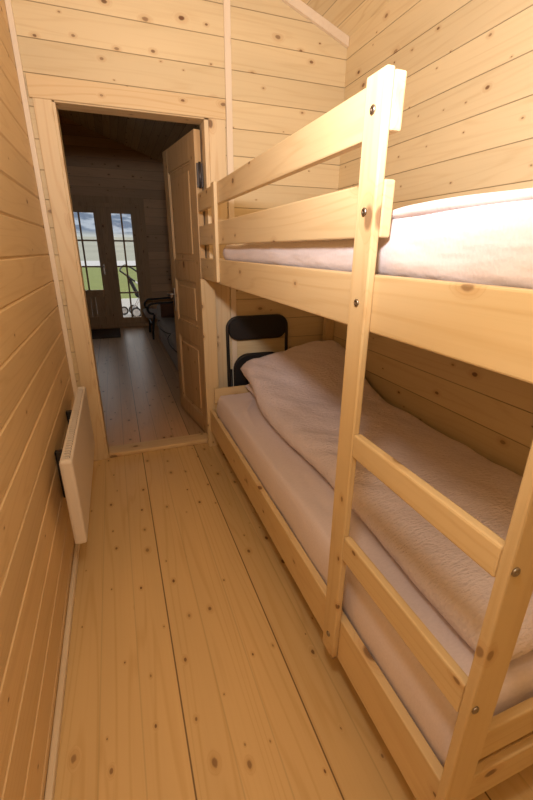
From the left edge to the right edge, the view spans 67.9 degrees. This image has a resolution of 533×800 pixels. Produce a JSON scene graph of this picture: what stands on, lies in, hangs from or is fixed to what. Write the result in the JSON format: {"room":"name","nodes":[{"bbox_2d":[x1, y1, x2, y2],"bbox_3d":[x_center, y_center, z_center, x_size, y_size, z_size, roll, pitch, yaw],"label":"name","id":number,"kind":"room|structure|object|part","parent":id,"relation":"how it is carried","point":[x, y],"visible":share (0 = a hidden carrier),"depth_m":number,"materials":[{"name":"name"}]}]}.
{"room":"cabin bedroom","nodes":[
{"label":"cabin bedroom","id":0,"kind":"room"},
{"bbox_2d":[0,0,74,799],"bbox_3d":[-0.675,-0.514,0.627,0.090,3.200,3.410,-7,22,-19],"label":"wall","id":1,"kind":"structure","parent":0,"point":[37,542],"depth_m":1.30,"materials":[{"name":"brown wood"}]},
{"bbox_2d":[44,544,79,799],"bbox_3d":[-0.625,0.971,1.185,0.020,0.028,3.360,-7,22,-19],"label":"baseboard","id":2,"kind":"structure","parent":1,"relation":"attached to","point":[56,733],"depth_m":1.27,"materials":[{"name":"beige wood"}]},
{"bbox_2d":[55,386,94,543],"bbox_3d":[-0.916,0.251,1.893,0.102,0.374,0.905,-7,22,-19],"label":"radiator","id":3,"kind":"object","parent":1,"relation":"attached to","point":[76,458],"visible":1,"depth_m":1.66,"materials":[{"name":"metal"}]},
{"bbox_2d":[63,388,82,458],"bbox_3d":[-0.889,0.080,1.837,0.022,0.007,0.836,-7,22,-19],"label":"grille","id":4,"kind":"object","parent":3,"relation":"attached to","point":[70,443],"depth_m":1.73,"materials":[{"name":"white metal"}]},
{"bbox_2d":[59,115,172,321],"bbox_3d":[-3.274,-2.867,6.514,4.206,3.400,0.003,-7,22,-19],"label":"wall","id":5,"kind":"structure","parent":0,"point":[97,164],"depth_m":6.55,"materials":[{"name":"brown wood"}]},
{"bbox_2d":[72,206,113,324],"bbox_3d":[-3.099,-2.259,6.799,0.670,1.935,0.124,-7,22,-19],"label":"door","id":6,"kind":"structure","parent":5,"relation":"in","point":[104,315],"depth_m":6.96,"materials":[{"name":"brown wood"}]},
{"bbox_3d":[-3.116,-1.657,7.059,0.477,0.365,0.028,-7,22,-19],"label":"panel","id":7,"kind":"part","parent":6,"relation":"part of","materials":[{"name":"brown wood"}]},
{"bbox_2d":[71,195,152,328],"bbox_3d":[-2.875,-2.309,6.934,1.425,2.066,0.130,-7,22,-19],"label":"trim","id":8,"kind":"structure","parent":5,"relation":"attached to","point":[101,206],"depth_m":6.93,"materials":[{"name":"brown wood"}]},
{"bbox_2d":[105,207,146,323],"bbox_3d":[-2.483,-2.348,7.045,0.485,1.935,0.060,-7,22,-19],"label":"door","id":9,"kind":"structure","parent":5,"relation":"in","point":[108,210],"depth_m":6.98,"materials":[{"name":"brown wood"}]},
{"bbox_2d":[11,0,346,387],"bbox_3d":[-1.510,-1.135,2.041,4.206,3.350,0.100,-7,22,-19],"label":"wall","id":10,"kind":"structure","parent":0,"point":[288,72],"depth_m":2.20,"materials":[{"name":"brown wood"}]},
{"bbox_2d":[4,0,76,398],"bbox_3d":[-1.198,-1.056,2.122,0.026,3.150,0.023,-7,22,-19],"label":"trim","id":11,"kind":"structure","parent":10,"relation":"attached to","point":[8,4],"depth_m":2.08,"materials":[{"name":"beige wood"}]},
{"bbox_2d":[25,73,230,460],"bbox_3d":[-0.842,-0.771,2.798,1.000,2.142,0.771,-7,22,-19],"label":"door","id":12,"kind":"structure","parent":10,"relation":"in","point":[189,168],"depth_m":2.40,"materials":[{"name":"brown wood"}]},
{"bbox_3d":[-0.699,-0.801,3.167,0.171,0.180,0.131,-11,23,-27],"label":"handle","id":13,"kind":"part","parent":12,"relation":"part of","materials":[{"name":"metal"}]},
{"bbox_3d":[-0.581,-0.756,2.952,0.032,1.718,0.493,-11,23,-27],"label":"panel","id":14,"kind":"part","parent":12,"relation":"part of","materials":[{"name":"brown wood"}]},
{"bbox_2d":[223,0,236,385],"bbox_3d":[-0.220,-0.986,2.539,0.037,2.737,0.013,-7,22,-19],"label":"trim","id":15,"kind":"structure","parent":10,"relation":"attached to","point":[226,3],"depth_m":2.29,"materials":[{"name":"beige wood"}]},
{"bbox_2d":[281,0,348,47],"bbox_3d":[-0.342,-2.334,1.973,1.774,0.678,0.021,-7,22,-19],"label":"trim","id":16,"kind":"structure","parent":10,"relation":"attached to","point":[299,6],"depth_m":2.28,"materials":[{"name":"beige wood"}]},
{"bbox_2d":[58,0,389,162],"bbox_3d":[-1.845,-2.578,2.339,4.506,0.896,8.800,-7,22,-19],"label":"ceiling","id":17,"kind":"structure","parent":0,"point":[149,137],"depth_m":5.17,"materials":[{"name":"brown wood"}]},
{"bbox_2d":[54,325,532,799],"bbox_3d":[-1.814,0.173,3.383,4.406,0.050,8.770,-7,22,-19],"label":"floor","id":18,"kind":"structure","parent":0,"point":[199,668],"depth_m":1.42,"materials":[{"name":"brown wood"}]},
{"bbox_2d":[91,328,120,338],"bbox_3d":[-2.873,-1.116,6.676,0.778,0.015,0.800,-7,22,-19],"label":"doormat","id":19,"kind":"object","parent":18,"relation":"on","point":[111,332],"visible":0.56,"depth_m":6.67,"materials":[{"name":"black fabric"}]},
{"bbox_2d":[143,297,172,339],"bbox_3d":[-1.583,-1.564,6.523,0.863,0.976,0.656,-7,22,-19],"label":"armchair","id":20,"kind":"object","parent":18,"relation":"on","point":[150,313],"visible":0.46,"depth_m":6.25,"materials":[{"name":"black paint"}]},
{"bbox_3d":[-1.684,-1.419,6.538,0.650,0.155,0.570,-7,22,-19],"label":"seat","id":21,"kind":"part","parent":20,"relation":"part of","materials":[{"name":"fabric"}]},
{"bbox_3d":[-1.776,-1.153,6.251,0.082,0.395,0.034,-7,22,-19],"label":"leg","id":22,"kind":"part","parent":20,"relation":"part of","materials":[{"name":"black paint"}]},
{"bbox_3d":[-1.767,-1.668,6.765,0.644,0.231,0.034,-7,22,-19],"label":"arm","id":23,"kind":"part","parent":20,"relation":"part of","materials":[{"name":"black paint"}]},
{"bbox_3d":[-1.553,-1.460,6.221,0.644,0.231,0.034,-7,22,-19],"label":"arm","id":24,"kind":"part","parent":20,"relation":"part of","materials":[{"name":"black paint"}]},
{"bbox_2d":[157,304,178,371],"bbox_3d":[-0.789,-0.857,4.921,0.972,0.797,2.630,-7,22,-19],"label":"sofa","id":25,"kind":"object","parent":18,"relation":"on","point":[167,332],"visible":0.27,"depth_m":5.16,"materials":[{"name":"grey fabric"}]},
{"bbox_3d":[-1.189,-1.193,6.044,0.895,0.540,0.160,-7,22,-19],"label":"armrest","id":26,"kind":"part","parent":25,"relation":"part of","materials":[{"name":"grey fabric"}]},
{"bbox_2d":[160,303,174,317],"bbox_3d":[-1.335,-1.301,5.734,0.385,0.199,0.113,-7,22,-19],"label":"throw pillow","id":27,"kind":"object","parent":25,"relation":"on","point":[167,309],"visible":0.47,"depth_m":5.66,"materials":[{"name":"brown fabric"}]},
{"bbox_2d":[159,318,175,336],"bbox_3d":[-1.060,-0.985,5.422,0.685,0.141,1.140,-7,22,-19],"label":"seat cushion","id":28,"kind":"object","parent":25,"relation":"on","point":[167,325],"depth_m":5.38,"materials":[{"name":"grey fabric"}]},
{"bbox_2d":[169,333,176,350],"bbox_3d":[-0.663,-0.601,4.413,0.685,0.140,1.140,-7,22,-19],"label":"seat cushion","id":29,"kind":"object","parent":25,"relation":"on","point":[172,337],"depth_m":4.60,"materials":[{"name":"grey fabric"}]},
{"bbox_2d":[226,314,287,386],"bbox_3d":[-0.058,-0.145,2.868,0.456,0.923,0.063,-7,22,-19],"label":"folding chair","id":30,"kind":"object","parent":18,"relation":"on","point":[248,327],"visible":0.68,"depth_m":2.75,"materials":[{"name":"black paint"}]},
{"bbox_3d":[-0.054,-0.145,2.855,0.374,0.402,0.038,-7,22,-19],"label":"seat","id":31,"kind":"part","parent":30,"relation":"part of","materials":[{"name":"black plastic"}]},
{"bbox_3d":[-0.061,-0.499,2.750,0.418,0.150,0.027,-7,22,-19],"label":"backrest","id":32,"kind":"part","parent":30,"relation":"part of","materials":[{"name":"black plastic"}]},
{"bbox_2d":[198,64,532,799],"bbox_3d":[0.419,-0.121,1.786,0.974,1.661,2.316,-7,22,-19],"label":"bunk bed","id":33,"kind":"object","parent":18,"relation":"on","point":[489,327],"visible":0.85,"depth_m":0.88,"materials":[{"name":"brown wood"}]},
{"bbox_3d":[-0.379,-0.216,2.709,0.092,1.174,0.038,-7,22,-19],"label":"corner post","id":34,"kind":"part","parent":33,"relation":"part of","materials":[{"name":"brown wood"}]},
{"bbox_3d":[-0.262,-0.852,2.034,0.019,0.473,0.068,-7,22,-19],"label":"guard post","id":35,"kind":"part","parent":33,"relation":"part of","materials":[{"name":"brown wood"}]},
{"bbox_3d":[-0.077,-0.700,1.623,0.026,0.108,1.871,-7,22,-19],"label":"guard rail","id":36,"kind":"part","parent":33,"relation":"part of","materials":[{"name":"brown wood"}]},
{"bbox_3d":[-0.076,-0.871,1.559,0.026,0.096,1.871,-7,22,-19],"label":"guard rail","id":37,"kind":"part","parent":33,"relation":"part of","materials":[{"name":"brown wood"}]},
{"bbox_3d":[-0.003,0.511,1.840,0.026,0.159,2.230,-7,22,-19],"label":"rail","id":38,"kind":"part","parent":33,"relation":"part of","materials":[{"name":"brown wood"}]},
{"bbox_3d":[0.457,-0.425,2.958,0.070,1.400,0.038,-7,22,-19],"label":"corner post","id":39,"kind":"part","parent":33,"relation":"part of","materials":[{"name":"brown wood"}]},
{"bbox_3d":[-0.003,-0.449,1.498,0.026,0.123,2.311,-7,22,-19],"label":"rail","id":40,"kind":"part","parent":33,"relation":"part of","materials":[{"name":"brown wood"}]},
{"bbox_2d":[216,392,532,767],"bbox_3d":[0.427,0.366,1.934,0.865,0.233,2.140,-7,22,-19],"label":"mattress","id":41,"kind":"object","parent":33,"relation":"on","point":[303,497],"visible":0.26,"depth_m":1.21,"materials":[{"name":"white fabric"}]},
{"bbox_2d":[245,383,254,395],"bbox_3d":[0.203,-0.081,2.666,0.615,0.080,0.390,-7,22,-19],"label":"pillow","id":42,"kind":"object","parent":41,"relation":"on","point":[248,386],"visible":0.03,"depth_m":2.64,"materials":[{"name":"white fabric"}]},
{"bbox_2d":[240,340,532,659],"bbox_3d":[0.497,0.092,1.870,0.752,0.338,2.075,-7,22,-19],"label":"duvet","id":43,"kind":"object","parent":41,"relation":"on","point":[297,389],"visible":0.73,"depth_m":1.54,"materials":[{"name":"white fabric"}]},
{"bbox_3d":[0.392,0.541,0.723,0.072,1.174,0.020,-7,22,-19],"label":"corner post","id":44,"kind":"part","parent":33,"relation":"part of","materials":[{"name":"brown wood"}]},
{"bbox_3d":[0.507,-0.493,1.503,0.795,0.159,1.904,-7,22,-19],"label":"mattress","id":45,"kind":"object","parent":33,"relation":"on","visible":0},
{"bbox_2d":[223,188,532,288],"bbox_3d":[0.485,-0.557,1.427,0.863,0.152,1.820,-7,22,-19],"label":"duvet","id":46,"kind":"object","parent":45,"relation":"on","point":[483,238],"visible":0.73,"depth_m":0.70,"materials":[{"name":"white fabric"}]},
{"bbox_2d":[202,0,532,476],"bbox_3d":[0.157,-1.333,3.630,0.003,2.620,8.650,-7,22,-19],"label":"wall","id":47,"kind":"structure","parent":0,"point":[467,123],"depth_m":1.78,"materials":[{"name":"brown wood"}]},
{"label":"outside","id":48,"kind":"structure","parent":0,"visible":0},
{"bbox_2d":[77,237,134,260],"bbox_3d":[-50.334,-50.391,126.320,520.000,7.120,170.000,-7,22,-19],"label":"field","id":49,"kind":"structure","parent":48,"point":[90,247],"depth_m":79.81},
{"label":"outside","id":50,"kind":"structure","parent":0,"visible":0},
{"bbox_2d":[96,299,139,316],"bbox_3d":[-4.029,-2.183,9.851,80.000,0.001,5.680,-7,22,-19],"label":"terrace","id":51,"kind":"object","parent":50,"point":[125,302],"depth_m":11.46,"materials":[{"name":"grey concrete"}]},
{"bbox_2d":[119,264,140,316],"bbox_3d":[-2.903,-2.521,9.139,1.010,1.148,0.556,-7,22,-19],"label":"stroller","id":52,"kind":"object","parent":51,"relation":"on","point":[136,311],"visible":0.57,"depth_m":9.00,"materials":[{"name":"black paint"}]},
{"bbox_3d":[-2.987,-2.848,8.970,0.650,0.418,0.421,-7,22,-19],"label":"handle","id":53,"kind":"part","parent":52,"relation":"part of","materials":[{"name":"black paint"}]},
{"bbox_3d":[-3.057,-2.624,9.028,0.214,0.422,0.340,-7,22,-19],"label":"backrest","id":54,"kind":"part","parent":52,"relation":"part of","materials":[{"name":"black plastic"}]},
{"bbox_3d":[-2.792,-2.432,9.206,0.664,0.711,0.500,-7,22,-19],"label":"frame","id":55,"kind":"part","parent":52,"relation":"part of","materials":[{"name":"metal"}]},
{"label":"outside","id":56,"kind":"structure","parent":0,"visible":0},
{"bbox_2d":[73,212,132,236],"bbox_3d":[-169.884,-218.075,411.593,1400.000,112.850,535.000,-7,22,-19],"label":"sky","id":57,"kind":"structure","parent":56,"point":[86,219],"depth_m":296.73,"materials":[{"name":"blue"}]},
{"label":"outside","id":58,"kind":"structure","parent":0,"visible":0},
{"bbox_2d":[82,267,137,298],"bbox_3d":[-9.910,-7.884,24.794,120.000,0.001,28.400,-7,22,-19],"label":"lawn","id":59,"kind":"structure","parent":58,"point":[94,273],"depth_m":20.27,"materials":[{"name":"green plant"}]},
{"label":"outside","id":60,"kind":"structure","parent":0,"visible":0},
{"bbox_2d":[81,261,135,265],"bbox_3d":[-17.917,-15.644,45.139,180.000,0.001,18.000,-7,22,-19],"label":"road","id":61,"kind":"structure","parent":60,"point":[89,263],"depth_m":42.99,"materials":[{"name":"grey asphalt"}]}
]}

